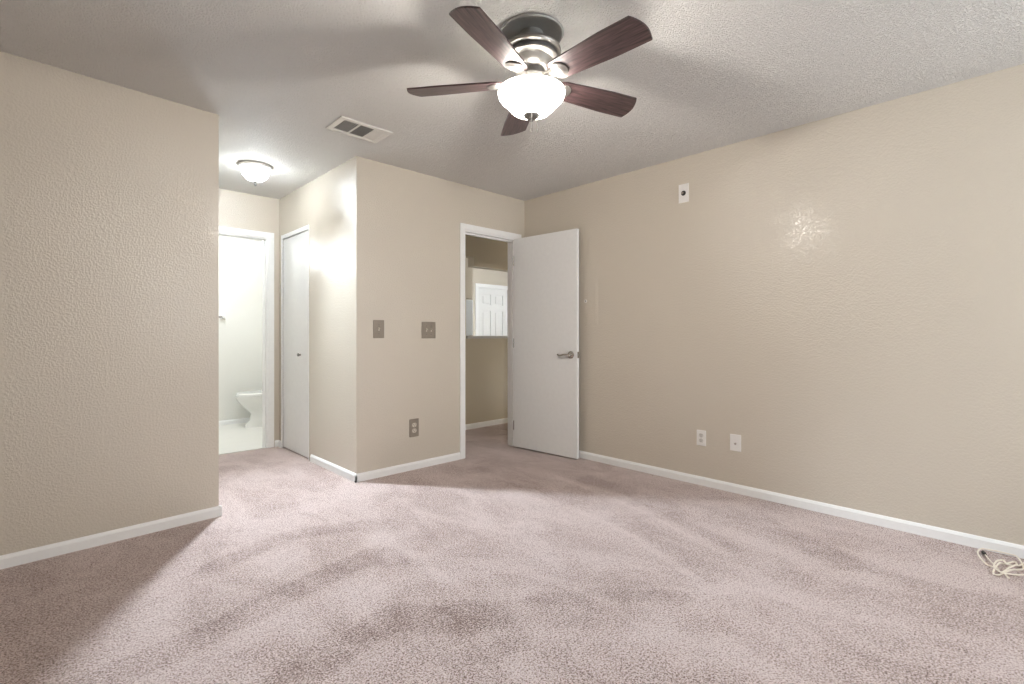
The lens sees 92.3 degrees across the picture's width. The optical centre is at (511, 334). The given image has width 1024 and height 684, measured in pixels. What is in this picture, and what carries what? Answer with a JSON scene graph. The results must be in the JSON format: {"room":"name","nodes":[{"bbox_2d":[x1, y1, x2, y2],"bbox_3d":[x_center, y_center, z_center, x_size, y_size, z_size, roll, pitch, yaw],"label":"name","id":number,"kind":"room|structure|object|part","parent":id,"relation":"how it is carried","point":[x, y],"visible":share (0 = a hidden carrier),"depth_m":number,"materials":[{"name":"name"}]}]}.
{"room":"empty bedroom","nodes":[
{"label":"empty bedroom","id":0,"kind":"room"},
{"bbox_2d":[0,51,218,555],"bbox_3d":[-3.258,-0.116,2.657,2.590,2.440,1.853,0,0,-44],"label":"wall","id":1,"kind":"structure","parent":0,"point":[109,193],"depth_m":2.59,"materials":[{"name":"beige paint"}]},
{"bbox_2d":[0,505,221,569],"bbox_3d":[-3.214,1.073,2.694,2.504,0.062,1.860,0,0,-44],"label":"baseboard","id":2,"kind":"structure","parent":1,"relation":"attached to","point":[64,547],"depth_m":2.59,"materials":[{"name":"white paint"}]},
{"bbox_2d":[219,236,261,420],"bbox_3d":[-3.086,-0.116,5.406,2.450,2.440,1.630,0,0,-44],"label":"wall","id":3,"kind":"structure","parent":0,"point":[240,260],"depth_m":6.09,"materials":[{"name":"paint"}]},
{"bbox_2d":[219,418,249,425],"bbox_3d":[-3.048,1.073,5.359,2.200,0.062,1.510,0,0,-44],"label":"baseboard","id":4,"kind":"structure","parent":3,"relation":"attached to","point":[242,420],"depth_m":6.04,"materials":[{"name":"white paint"}]},
{"bbox_2d":[219,423,265,454],"bbox_3d":[-3.069,1.152,5.388,2.450,0.104,1.779,0,0,-44],"label":"floor","id":5,"kind":"structure","parent":0,"point":[233,438],"depth_m":5.20,"materials":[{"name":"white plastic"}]},
{"bbox_2d":[235,390,261,427],"bbox_3d":[-2.931,0.724,6.061,0.846,0.752,0.494,0,0,-44],"label":"toilet","id":6,"kind":"object","parent":5,"relation":"on","point":[251,401],"visible":0.3,"depth_m":5.81,"materials":[{"name":"white ceramic"}]},
{"bbox_3d":[-3.043,0.719,5.953,0.532,0.016,0.374,0,0,-44],"label":"seat","id":7,"kind":"part","parent":6,"relation":"part of","materials":[{"name":"white ceramic"}]},
{"bbox_3d":[-3.043,0.701,5.953,0.524,0.018,0.368,0,0,-44],"label":"lid","id":8,"kind":"part","parent":6,"relation":"part of","materials":[{"name":"white ceramic"}]},
{"bbox_2d":[219,189,278,446],"bbox_3d":[-2.479,-0.116,4.776,2.450,2.440,0.120,0,0,-44],"label":"wall","id":9,"kind":"structure","parent":0,"point":[240,210],"depth_m":4.76,"materials":[{"name":"beige paint"}]},
{"bbox_2d":[219,226,273,447],"bbox_3d":[-2.668,0.056,4.584,0.816,2.097,0.134,0,0,-44],"label":"door frame","id":10,"kind":"structure","parent":9,"relation":"attached to","point":[267,238],"depth_m":4.79,"materials":[{"name":"white paint"}]},
{"bbox_2d":[279,156,370,473],"bbox_3d":[-1.690,-0.116,4.314,0.120,2.440,1.640,0,0,-44],"label":"wall","id":11,"kind":"structure","parent":0,"point":[335,206],"depth_m":3.93,"materials":[{"name":"beige paint"}]},
{"bbox_2d":[281,225,308,459],"bbox_3d":[-1.977,0.069,4.609,0.126,2.070,0.677,0,0,-44],"label":"door frame","id":12,"kind":"structure","parent":11,"relation":"attached to","point":[305,228],"depth_m":4.79,"materials":[{"name":"white paint"}]},
{"bbox_2d":[283,231,307,457],"bbox_3d":[-2.009,0.086,4.566,0.063,2.011,0.630,0,0,-44],"label":"door","id":13,"kind":"structure","parent":11,"relation":"in","point":[295,248],"depth_m":4.56,"materials":[{"name":"white paint"}]},
{"bbox_2d":[275,440,356,481],"bbox_3d":[-1.743,1.073,4.253,0.042,0.062,1.653,0,0,-44],"label":"baseboard","id":14,"kind":"structure","parent":11,"relation":"attached to","point":[345,473],"depth_m":3.97,"materials":[{"name":"white paint"}]},
{"bbox_2d":[371,160,524,470],"bbox_3d":[-0.474,-0.116,4.429,1.791,2.440,0.120,0,0,-44],"label":"wall","id":15,"kind":"structure","parent":0,"point":[416,218],"depth_m":4.05,"materials":[{"name":"beige paint"}]},
{"bbox_2d":[373,320,383,337],"bbox_3d":[-1.026,-0.042,3.801,0.093,0.140,0.019,0,0,-44],"label":"light switch","id":16,"kind":"object","parent":15,"relation":"attached to","point":[378,325],"visible":1,"depth_m":3.80,"materials":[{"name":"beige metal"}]},
{"bbox_2d":[355,452,460,482],"bbox_3d":[-0.814,1.073,4.009,0.985,0.062,0.013,0,0,-44],"label":"baseboard","id":17,"kind":"structure","parent":15,"relation":"attached to","point":[373,474],"depth_m":3.97,"materials":[{"name":"white paint"}]},
{"bbox_2d":[409,418,418,436],"bbox_3d":[-0.800,0.763,4.026,0.088,0.146,0.008,0,0,-44],"label":"wall outlet","id":18,"kind":"object","parent":15,"relation":"attached to","point":[413,423],"visible":1,"depth_m":4.02,"materials":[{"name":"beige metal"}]},
{"bbox_2d":[422,322,435,337],"bbox_3d":[-0.694,-0.037,4.120,0.138,0.138,0.019,0,0,-44],"label":"light switch","id":19,"kind":"object","parent":15,"relation":"attached to","point":[428,328],"visible":1,"depth_m":4.12,"materials":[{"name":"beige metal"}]},
{"bbox_2d":[460,223,520,458],"bbox_3d":[-0.226,0.058,4.658,0.761,2.093,0.134,0,0,-44],"label":"door frame","id":20,"kind":"structure","parent":15,"relation":"attached to","point":[465,229],"depth_m":4.62,"materials":[{"name":"white paint"}]},
{"bbox_2d":[513,228,579,458],"bbox_3d":[0.308,0.081,4.569,0.756,2.023,0.143,0,0,42],"label":"door","id":21,"kind":"structure","parent":20,"relation":"attached to","point":[546,266],"depth_m":4.53,"materials":[{"name":"white paint"}]},
{"bbox_3d":[0.508,0.180,4.338,0.066,0.066,0.042,0,0,42],"label":"handle","id":22,"kind":"part","parent":21,"relation":"part of","materials":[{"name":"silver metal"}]},
{"bbox_2d":[465,235,507,423],"bbox_3d":[0.617,-0.116,6.894,5.550,2.440,0.120,0,0,-44],"label":"wall","id":23,"kind":"structure","parent":0,"point":[486,360],"depth_m":5.91,"materials":[{"name":"beige paint"}]},
{"bbox_2d":[466,258,472,298],"bbox_3d":[-1.040,-0.913,6.835,0.720,0.830,0.747,0,0,-44],"label":"upper cabinet","id":24,"kind":"object","parent":23,"relation":"attached to","point":[469,271],"visible":0.06,"depth_m":6.79,"materials":[{"name":"beige wood"}]},
{"bbox_2d":[465,418,507,429],"bbox_3d":[-0.202,1.073,6.014,3.150,0.062,0.013,0,0,-44],"label":"baseboard","id":25,"kind":"structure","parent":23,"relation":"attached to","point":[503,420],"depth_m":5.90,"materials":[{"name":"white paint"}]},
{"bbox_2d":[466,268,507,335],"bbox_3d":[0.056,-0.116,8.415,6.250,2.440,3.090,0,0,-44],"label":"wall","id":26,"kind":"structure","parent":0,"point":[482,276],"depth_m":9.85,"materials":[{"name":"beige paint"}]},
{"bbox_2d":[466,336,507,338],"bbox_3d":[0.985,0.032,7.249,4.328,0.032,0.170,0,0,-44],"label":"ledge","id":27,"kind":"object","parent":26,"relation":"on","point":[467,337],"visible":0.2,"depth_m":5.86,"materials":[{"name":"grey paint"}]},
{"bbox_2d":[475,283,507,335],"bbox_3d":[-0.407,0.049,10.020,0.972,2.111,0.136,0,0,-44],"label":"door frame","id":28,"kind":"structure","parent":26,"relation":"attached to","point":[477,285],"depth_m":9.70,"materials":[{"name":"white paint"}]},
{"bbox_2d":[479,288,506,335],"bbox_3d":[-0.405,0.083,10.019,0.800,2.018,0.040,0,0,-44],"label":"door","id":29,"kind":"structure","parent":26,"relation":"in","point":[492,302],"depth_m":10.00,"materials":[{"name":"white paint"}]},
{"bbox_3d":[-0.526,-0.701,9.899,0.230,0.210,0.026,0,0,-44],"label":"raised panel","id":30,"kind":"part","parent":29,"relation":"part of","materials":[{"name":"white paint"}]},
{"bbox_3d":[-0.526,-0.176,9.899,0.230,0.600,0.026,0,0,-44],"label":"raised panel","id":31,"kind":"part","parent":29,"relation":"part of","materials":[{"name":"white paint"}]},
{"bbox_3d":[-0.281,-0.701,10.134,0.230,0.210,0.026,0,0,-44],"label":"raised panel","id":32,"kind":"part","parent":29,"relation":"part of","materials":[{"name":"white paint"}]},
{"bbox_3d":[-0.281,-0.176,10.134,0.230,0.600,0.026,0,0,-44],"label":"raised panel","id":33,"kind":"part","parent":29,"relation":"part of","materials":[{"name":"white paint"}]},
{"bbox_2d":[0,423,1023,683],"bbox_3d":[-0.118,1.104,2.321,6.448,0.001,6.708,0,0,-44],"label":"floor","id":34,"kind":"structure","parent":0,"point":[501,563],"depth_m":2.11,"materials":[{"name":"carpet"}]},
{"bbox_2d":[977,548,1023,578],"bbox_3d":[2.334,1.091,2.336,0.355,0.024,0.195,0,0,-44],"label":"cable","id":35,"kind":"object","parent":34,"relation":"on","point":[994,566],"visible":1,"depth_m":2.33,"materials":[{"name":"white plastic"}]},
{"bbox_2d":[0,0,1023,200],"bbox_3d":[0.548,-1.386,4.622,11.000,0.100,9.500,0,0,-44],"label":"ceiling","id":36,"kind":"structure","parent":0,"point":[712,74],"depth_m":2.45,"materials":[{"name":"white paint"}]},
{"bbox_2d":[238,160,271,185],"bbox_3d":[-2.029,-1.254,3.890,0.242,0.162,0.242,0,0,-44],"label":"flush ceiling light","id":37,"kind":"object","parent":36,"relation":"attached to","point":[254,171],"visible":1,"depth_m":3.82,"materials":[{"name":"white glass"}]},
{"bbox_2d":[325,116,392,142],"bbox_3d":[-0.994,-1.331,3.207,0.352,0.010,0.236,0,0,-44],"label":"ceiling vent","id":38,"kind":"object","parent":36,"relation":"in","point":[344,125],"visible":1,"depth_m":3.20,"materials":[{"name":"white metal"}]},
{"bbox_2d":[407,6,652,135],"bbox_3d":[0.116,-1.107,2.157,1.088,0.455,1.058,0,0,-44],"label":"ceiling fan","id":39,"kind":"object","parent":36,"relation":"hanging from","point":[527,45],"visible":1,"depth_m":2.08,"materials":[{"name":"brown wood"}]},
{"bbox_3d":[-0.248,-1.116,2.236,0.455,0.007,0.140,0,13,9],"label":"blade","id":40,"kind":"part","parent":39,"relation":"part of","materials":[{"name":"brown wood"}]},
{"bbox_3d":[-0.070,-1.116,1.879,0.140,0.007,0.455,15,7,27],"label":"blade","id":41,"kind":"part","parent":39,"relation":"part of","materials":[{"name":"brown wood"}]},
{"bbox_3d":[-0.045,-1.115,2.202,0.134,0.030,0.084,0,13,10],"label":"blade arm","id":42,"kind":"part","parent":39,"relation":"part of","materials":[{"name":"silver metal"}]},
{"bbox_3d":[0.036,-1.116,2.516,0.140,0.007,0.455,-13,2,-8],"label":"blade","id":43,"kind":"part","parent":39,"relation":"part of","materials":[{"name":"brown wood"}]},
{"bbox_3d":[0.025,-1.115,2.062,0.084,0.030,0.134,15,7,27],"label":"blade arm","id":44,"kind":"part","parent":39,"relation":"part of","materials":[{"name":"silver metal"}]},
{"bbox_3d":[0.086,-1.023,2.180,0.296,0.108,0.296,0,0,-44],"label":"lamp shade","id":45,"kind":"part","parent":39,"relation":"part of","materials":[{"name":"white glass"}]},
{"bbox_3d":[0.179,-1.115,2.085,0.134,0.030,0.084,0,-13,45],"label":"blade arm","id":46,"kind":"part","parent":39,"relation":"part of","materials":[{"name":"silver metal"}]},
{"bbox_3d":[0.205,-1.115,2.239,0.134,0.030,0.084,0,-13,-27],"label":"blade arm","id":47,"kind":"part","parent":39,"relation":"part of","materials":[{"name":"silver metal"}]},
{"bbox_3d":[0.390,-1.116,2.332,0.455,0.007,0.140,0,-13,-27],"label":"blade","id":48,"kind":"part","parent":39,"relation":"part of","materials":[{"name":"brown wood"}]},
{"bbox_3d":[0.324,-1.116,1.938,0.455,0.007,0.140,0,-13,45],"label":"blade","id":49,"kind":"part","parent":39,"relation":"part of","materials":[{"name":"brown wood"}]},
{"bbox_2d":[525,64,1023,544],"bbox_3d":[1.966,-0.116,3.099,0.120,2.440,5.180,0,0,-44],"label":"wall","id":50,"kind":"structure","parent":0,"point":[841,296],"depth_m":3.01,"materials":[{"name":"beige paint"}]},
{"bbox_2d":[679,183,688,202],"bbox_3d":[1.290,-1.064,3.703,0.016,0.140,0.080,0,0,-44],"label":"cable plate","id":51,"kind":"object","parent":50,"relation":"attached to","point":[683,188],"visible":1,"depth_m":3.70,"materials":[{"name":"white plastic"}]},
{"bbox_2d":[697,430,705,445],"bbox_3d":[1.387,0.758,3.607,0.008,0.114,0.070,0,0,-44],"label":"wall outlet","id":52,"kind":"object","parent":50,"relation":"attached to","point":[701,434],"visible":1,"depth_m":3.60,"materials":[{"name":"white plastic"}]},
{"bbox_2d":[730,434,740,451],"bbox_3d":[1.557,0.755,3.428,0.012,0.116,0.076,0,0,-44],"label":"cable plate","id":53,"kind":"object","parent":50,"relation":"attached to","point":[735,440],"visible":1,"depth_m":3.43,"materials":[{"name":"white plastic"}]},
{"bbox_2d":[579,450,1023,558],"bbox_3d":[1.876,1.073,3.096,0.013,0.062,5.060,0,0,-44],"label":"baseboard","id":54,"kind":"structure","parent":50,"relation":"attached to","point":[961,538],"depth_m":3.01,"materials":[{"name":"white paint"}]},
{"bbox_3d":[0.038,1.154,8.433,6.250,0.100,3.100,0,0,-44],"label":"floor","id":55,"kind":"structure","parent":0,"visible":0},
{"bbox_2d":[466,300,472,335],"bbox_3d":[-1.034,0.311,6.828,0.720,1.585,0.766,0,0,-44],"label":"refrigerator","id":56,"kind":"object","parent":55,"relation":"on","point":[469,303],"visible":0.17,"depth_m":6.79,"materials":[{"name":"white metal"}]}
]}

